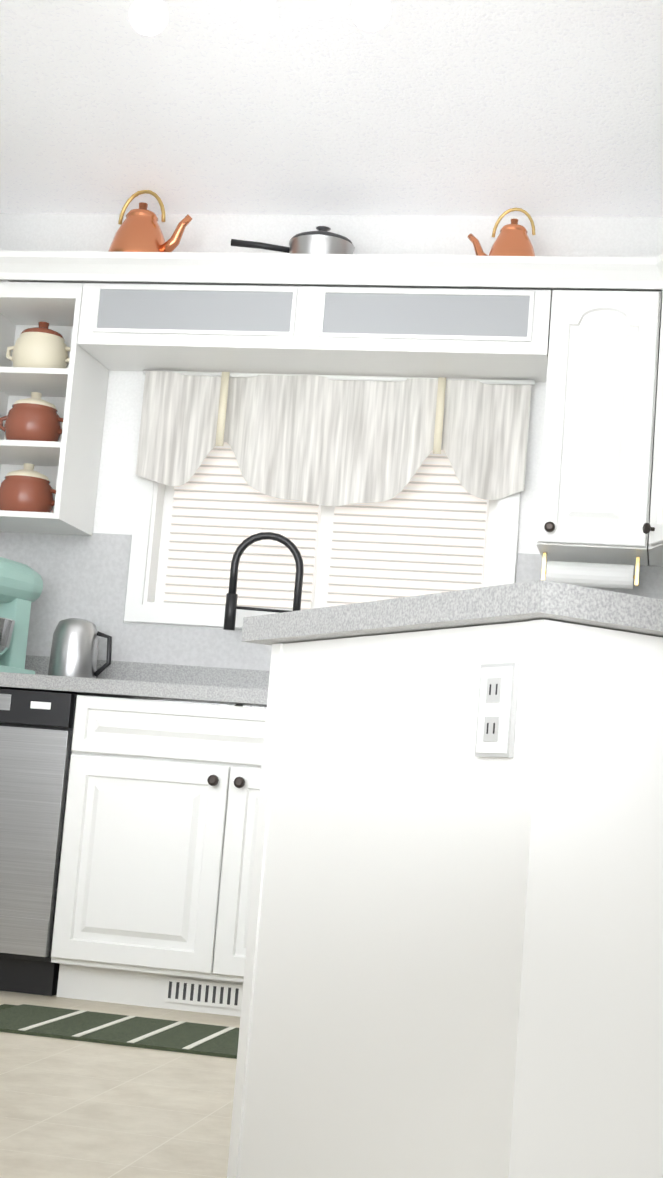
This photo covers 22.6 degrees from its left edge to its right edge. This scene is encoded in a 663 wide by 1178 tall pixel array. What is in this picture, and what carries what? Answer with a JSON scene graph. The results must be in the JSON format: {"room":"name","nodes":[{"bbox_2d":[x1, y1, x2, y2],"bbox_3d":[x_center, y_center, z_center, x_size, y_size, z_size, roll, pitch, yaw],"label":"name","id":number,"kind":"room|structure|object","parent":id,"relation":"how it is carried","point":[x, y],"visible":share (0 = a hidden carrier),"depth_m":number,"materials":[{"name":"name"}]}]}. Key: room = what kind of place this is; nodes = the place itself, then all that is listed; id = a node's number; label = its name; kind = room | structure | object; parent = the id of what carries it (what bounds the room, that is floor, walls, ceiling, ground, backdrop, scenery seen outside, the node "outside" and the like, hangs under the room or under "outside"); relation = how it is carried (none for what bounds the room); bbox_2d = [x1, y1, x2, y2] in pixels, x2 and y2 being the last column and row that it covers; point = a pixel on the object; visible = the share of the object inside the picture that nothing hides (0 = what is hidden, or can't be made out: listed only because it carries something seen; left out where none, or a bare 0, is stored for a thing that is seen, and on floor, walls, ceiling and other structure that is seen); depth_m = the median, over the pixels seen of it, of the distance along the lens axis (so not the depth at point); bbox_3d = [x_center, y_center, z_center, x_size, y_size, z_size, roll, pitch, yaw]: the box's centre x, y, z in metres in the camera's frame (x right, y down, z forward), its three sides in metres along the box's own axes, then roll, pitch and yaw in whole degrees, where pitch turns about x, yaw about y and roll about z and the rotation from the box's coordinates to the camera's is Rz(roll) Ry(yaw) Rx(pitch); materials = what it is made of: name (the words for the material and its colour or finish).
{"room":"kitchen","nodes":[
{"label":"kitchen","id":0,"kind":"room"},
{"bbox_2d":[0,991,239,1177],"bbox_3d":[0.010,0.752,0.960,7.420,0.050,8.360,3,-7,12],"label":"floor","id":1,"kind":"structure","parent":0,"point":[75,1109],"depth_m":3.12,"materials":[{"name":"tile"}]},
{"bbox_2d":[0,689,77,995],"bbox_3d":[-0.981,0.734,4.930,0.580,0.840,0.610,3,-7,12],"label":"dishwasher","id":2,"kind":"object","parent":1,"relation":"on","point":[36,732],"visible":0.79,"depth_m":4.61,"materials":[{"name":"silver metal"}]},
{"bbox_2d":[0,1004,238,1058],"bbox_3d":[-0.379,1.088,4.041,1.070,0.009,0.440,3,-7,12],"label":"kitchen rug","id":3,"kind":"object","parent":1,"relation":"on","point":[143,1032],"visible":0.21,"depth_m":4.03,"materials":[{"name":"green fabric"}]},
{"bbox_2d":[51,695,266,1016],"bbox_3d":[-0.240,0.775,4.773,0.926,0.837,0.649,3,-7,12],"label":"base cabinet","id":4,"kind":"object","parent":1,"relation":"on","point":[157,855],"visible":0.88,"depth_m":4.54,"materials":[{"name":"white paint"}]},
{"bbox_2d":[0,655,269,707],"bbox_3d":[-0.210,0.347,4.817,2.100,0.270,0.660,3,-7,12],"label":"countertop","id":5,"kind":"structure","parent":4,"relation":"on","point":[121,679],"depth_m":4.66,"materials":[{"name":"stone"}]},
{"bbox_2d":[0,557,42,673],"bbox_3d":[-1.033,0.084,5.031,0.255,0.370,0.332,3,-7,12],"label":"stand mixer","id":6,"kind":"object","parent":5,"relation":"on","point":[21,586],"visible":0.98,"depth_m":5.05,"materials":[{"name":"teal metal"}]},
{"bbox_2d":[48,618,111,677],"bbox_3d":[-0.776,0.198,5.147,0.197,0.215,0.150,3,-7,12],"label":"electric kettle","id":7,"kind":"object","parent":5,"relation":"on","point":[74,650],"visible":0.71,"depth_m":5.10,"materials":[{"name":"silver metal"}]},
{"bbox_2d":[223,532,303,630],"bbox_3d":[-0.202,0.079,5.063,0.240,0.512,0.098,3,-7,12],"label":"faucet","id":8,"kind":"object","parent":5,"relation":"on","point":[231,606],"visible":0.6,"depth_m":5.06,"materials":[{"name":"black metal"}]},
{"bbox_2d":[164,977,242,1009],"bbox_3d":[-0.306,1.108,4.522,0.307,0.065,0.008,3,-7,12],"label":"air vent register","id":9,"kind":"object","parent":4,"relation":"attached to","point":[204,993],"visible":0.77,"depth_m":4.53,"materials":[{"name":"white plastic"}]},
{"bbox_2d":[227,619,662,1177],"bbox_3d":[0.581,0.562,2.628,1.227,0.843,0.730,9,-8,-29],"label":"base cabinet","id":10,"kind":"object","parent":1,"relation":"on","point":[454,960],"visible":0.95,"depth_m":2.16,"materials":[{"name":"white paint"}]},
{"bbox_2d":[241,580,587,645],"bbox_3d":[0.123,0.074,2.612,0.571,0.040,1.117,3,-7,12],"label":"countertop","id":11,"kind":"structure","parent":10,"relation":"on","point":[545,600],"depth_m":2.24,"materials":[{"name":"stone"}]},
{"bbox_2d":[475,663,518,757],"bbox_3d":[0.211,0.155,2.129,0.012,0.120,0.075,9,-8,-29],"label":"outlet","id":12,"kind":"object","parent":10,"relation":"attached to","point":[496,717],"visible":1,"depth_m":2.12,"materials":[{"name":"white plastic"}]},
{"bbox_2d":[588,587,662,637],"bbox_3d":[0.924,0.190,3.404,0.680,0.140,3.000,3,-7,12],"label":"countertop","id":13,"kind":"structure","parent":10,"relation":"on","point":[611,610],"depth_m":2.09,"materials":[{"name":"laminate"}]},
{"bbox_2d":[0,213,662,629],"bbox_3d":[-0.356,-0.016,5.309,4.240,2.520,0.120,3,-7,12],"label":"wall","id":14,"kind":"structure","parent":0,"point":[380,235],"depth_m":5.34,"materials":[{"name":"paint"}]},
{"bbox_2d":[0,282,108,535],"bbox_3d":[-0.945,-0.570,5.286,0.355,0.745,0.308,3,-7,12],"label":"upper cabinet","id":15,"kind":"object","parent":14,"relation":"attached to","point":[74,392],"visible":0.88,"depth_m":5.24,"materials":[{"name":"white paint"}]},
{"bbox_2d":[0,463,55,512],"bbox_3d":[-0.967,-0.310,5.249,0.231,0.179,0.177,3,-7,12],"label":"crock","id":16,"kind":"object","parent":15,"relation":"in","point":[27,488],"visible":0.83,"depth_m":5.18,"materials":[{"name":"brown ceramic"}]},
{"bbox_2d":[0,392,62,441],"bbox_3d":[-0.948,-0.539,5.278,0.231,0.179,0.177,3,-7,12],"label":"crock","id":17,"kind":"object","parent":15,"relation":"in","point":[35,417],"visible":0.88,"depth_m":5.21,"materials":[{"name":"brown ceramic"}]},
{"bbox_2d":[6,322,70,367],"bbox_3d":[-0.930,-0.768,5.308,0.231,0.179,0.177,3,-7,12],"label":"crock","id":18,"kind":"object","parent":15,"relation":"in","point":[42,345],"visible":0.77,"depth_m":5.24,"materials":[{"name":"beige ceramic"}]},
{"bbox_2d":[77,283,324,374],"bbox_3d":[-0.395,-0.815,5.206,0.723,0.195,0.316,3,-7,12],"label":"upper cabinet","id":19,"kind":"object","parent":14,"relation":"attached to","point":[124,327],"depth_m":5.08,"materials":[{"name":"white paint"}]},
{"bbox_2d":[124,441,520,627],"bbox_3d":[-0.012,-0.287,5.269,1.520,1.160,0.137,3,-7,12],"label":"window","id":20,"kind":"structure","parent":14,"relation":"in","point":[148,561],"depth_m":5.27,"materials":[{"name":"white paint"}]},
{"bbox_2d":[164,442,486,609],"bbox_3d":[-0.012,-0.293,5.266,1.016,0.730,0.014,3,-7,12],"label":"window blinds","id":21,"kind":"object","parent":20,"relation":"attached to","point":[420,537],"visible":0.44,"depth_m":5.24,"materials":[{"name":"white plastic"}]},
{"bbox_2d":[136,370,534,505],"bbox_3d":[-0.007,-0.469,5.196,1.260,0.418,0.059,3,-7,12],"label":"valance curtain","id":22,"kind":"object","parent":20,"relation":"attached to","point":[332,440],"visible":1,"depth_m":5.19,"materials":[{"name":"fabric"}]},
{"bbox_2d":[0,532,662,670],"bbox_3d":[0.217,0.125,5.107,2.778,0.510,0.004,3,-7,12],"label":"backsplash","id":23,"kind":"structure","parent":14,"relation":"attached to","point":[84,577],"depth_m":5.31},
{"bbox_2d":[309,286,551,381],"bbox_3d":[0.311,-0.777,5.058,0.723,0.195,0.316,3,-7,12],"label":"upper cabinet","id":24,"kind":"object","parent":14,"relation":"attached to","point":[441,332],"depth_m":4.93,"materials":[{"name":"white paint"}]},
{"bbox_2d":[536,290,661,565],"bbox_3d":[0.795,-0.475,4.894,0.313,0.755,0.359,3,-7,12],"label":"upper cabinet","id":25,"kind":"object","parent":14,"relation":"attached to","point":[594,506],"visible":0.98,"depth_m":4.75,"materials":[{"name":"white paint"}]},
{"bbox_2d":[541,552,639,588],"bbox_3d":[0.758,-0.052,4.852,0.280,0.094,0.071,3,-7,12],"label":"paper towel holder","id":26,"kind":"object","parent":25,"relation":"attached to","point":[604,575],"visible":0.94,"depth_m":4.82,"materials":[{"name":"white paper"}]},
{"bbox_2d":[0,0,662,216],"bbox_3d":[0.339,-2.341,1.302,7.240,1.301,8.280,3,-7,12],"label":"ceiling","id":27,"kind":"structure","parent":0,"point":[454,107],"depth_m":4.75,"materials":[{"name":"white paint"}]},
{"bbox_2d":[129,0,167,35],"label":"recessed light","id":28,"kind":"object","parent":27,"relation":"attached to","point":[148,17],"depth_m":4.05,"materials":[{"name":"white metal"}]},
{"bbox_3d":[1.451,-0.413,3.775,0.120,3.200,2.260,3,-7,12],"label":"wall","id":29,"kind":"structure","parent":0,"visible":0},
{"bbox_2d":[0,250,662,299],"bbox_3d":[0.109,-1.028,4.310,2.784,0.080,1.917,3,-7,12],"label":"crown molding","id":30,"kind":"structure","parent":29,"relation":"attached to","point":[551,289],"depth_m":4.95,"materials":[{"name":"white paint"}]},
{"bbox_2d":[108,190,191,251],"bbox_3d":[-0.573,-1.140,5.300,0.277,0.284,0.198,3,-7,12],"label":"copper kettle","id":31,"kind":"object","parent":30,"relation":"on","point":[139,230],"visible":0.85,"depth_m":5.25,"materials":[{"name":"brown metal"}]},
{"bbox_2d":[231,226,354,253],"bbox_3d":[-0.120,-1.055,5.196,0.387,0.166,0.207,3,-7,12],"label":"saucepan","id":32,"kind":"object","parent":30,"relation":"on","point":[322,240],"visible":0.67,"depth_m":5.10,"materials":[{"name":"silver metal"}]},
{"bbox_2d":[468,208,534,255],"bbox_3d":[0.522,-1.055,5.066,0.224,0.230,0.160,3,-7,12],"label":"copper kettle","id":33,"kind":"object","parent":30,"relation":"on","point":[512,239],"visible":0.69,"depth_m":5.02,"materials":[{"name":"brown metal"}]},
{"bbox_2d":[643,293,662,566],"bbox_3d":[1.198,-0.496,4.482,0.670,0.755,1.006,3,-7,12],"label":"upper cabinet","id":34,"kind":"object","parent":29,"relation":"attached to","point":[654,528],"visible":1,"depth_m":4.65,"materials":[{"name":"white paint"}]}
]}

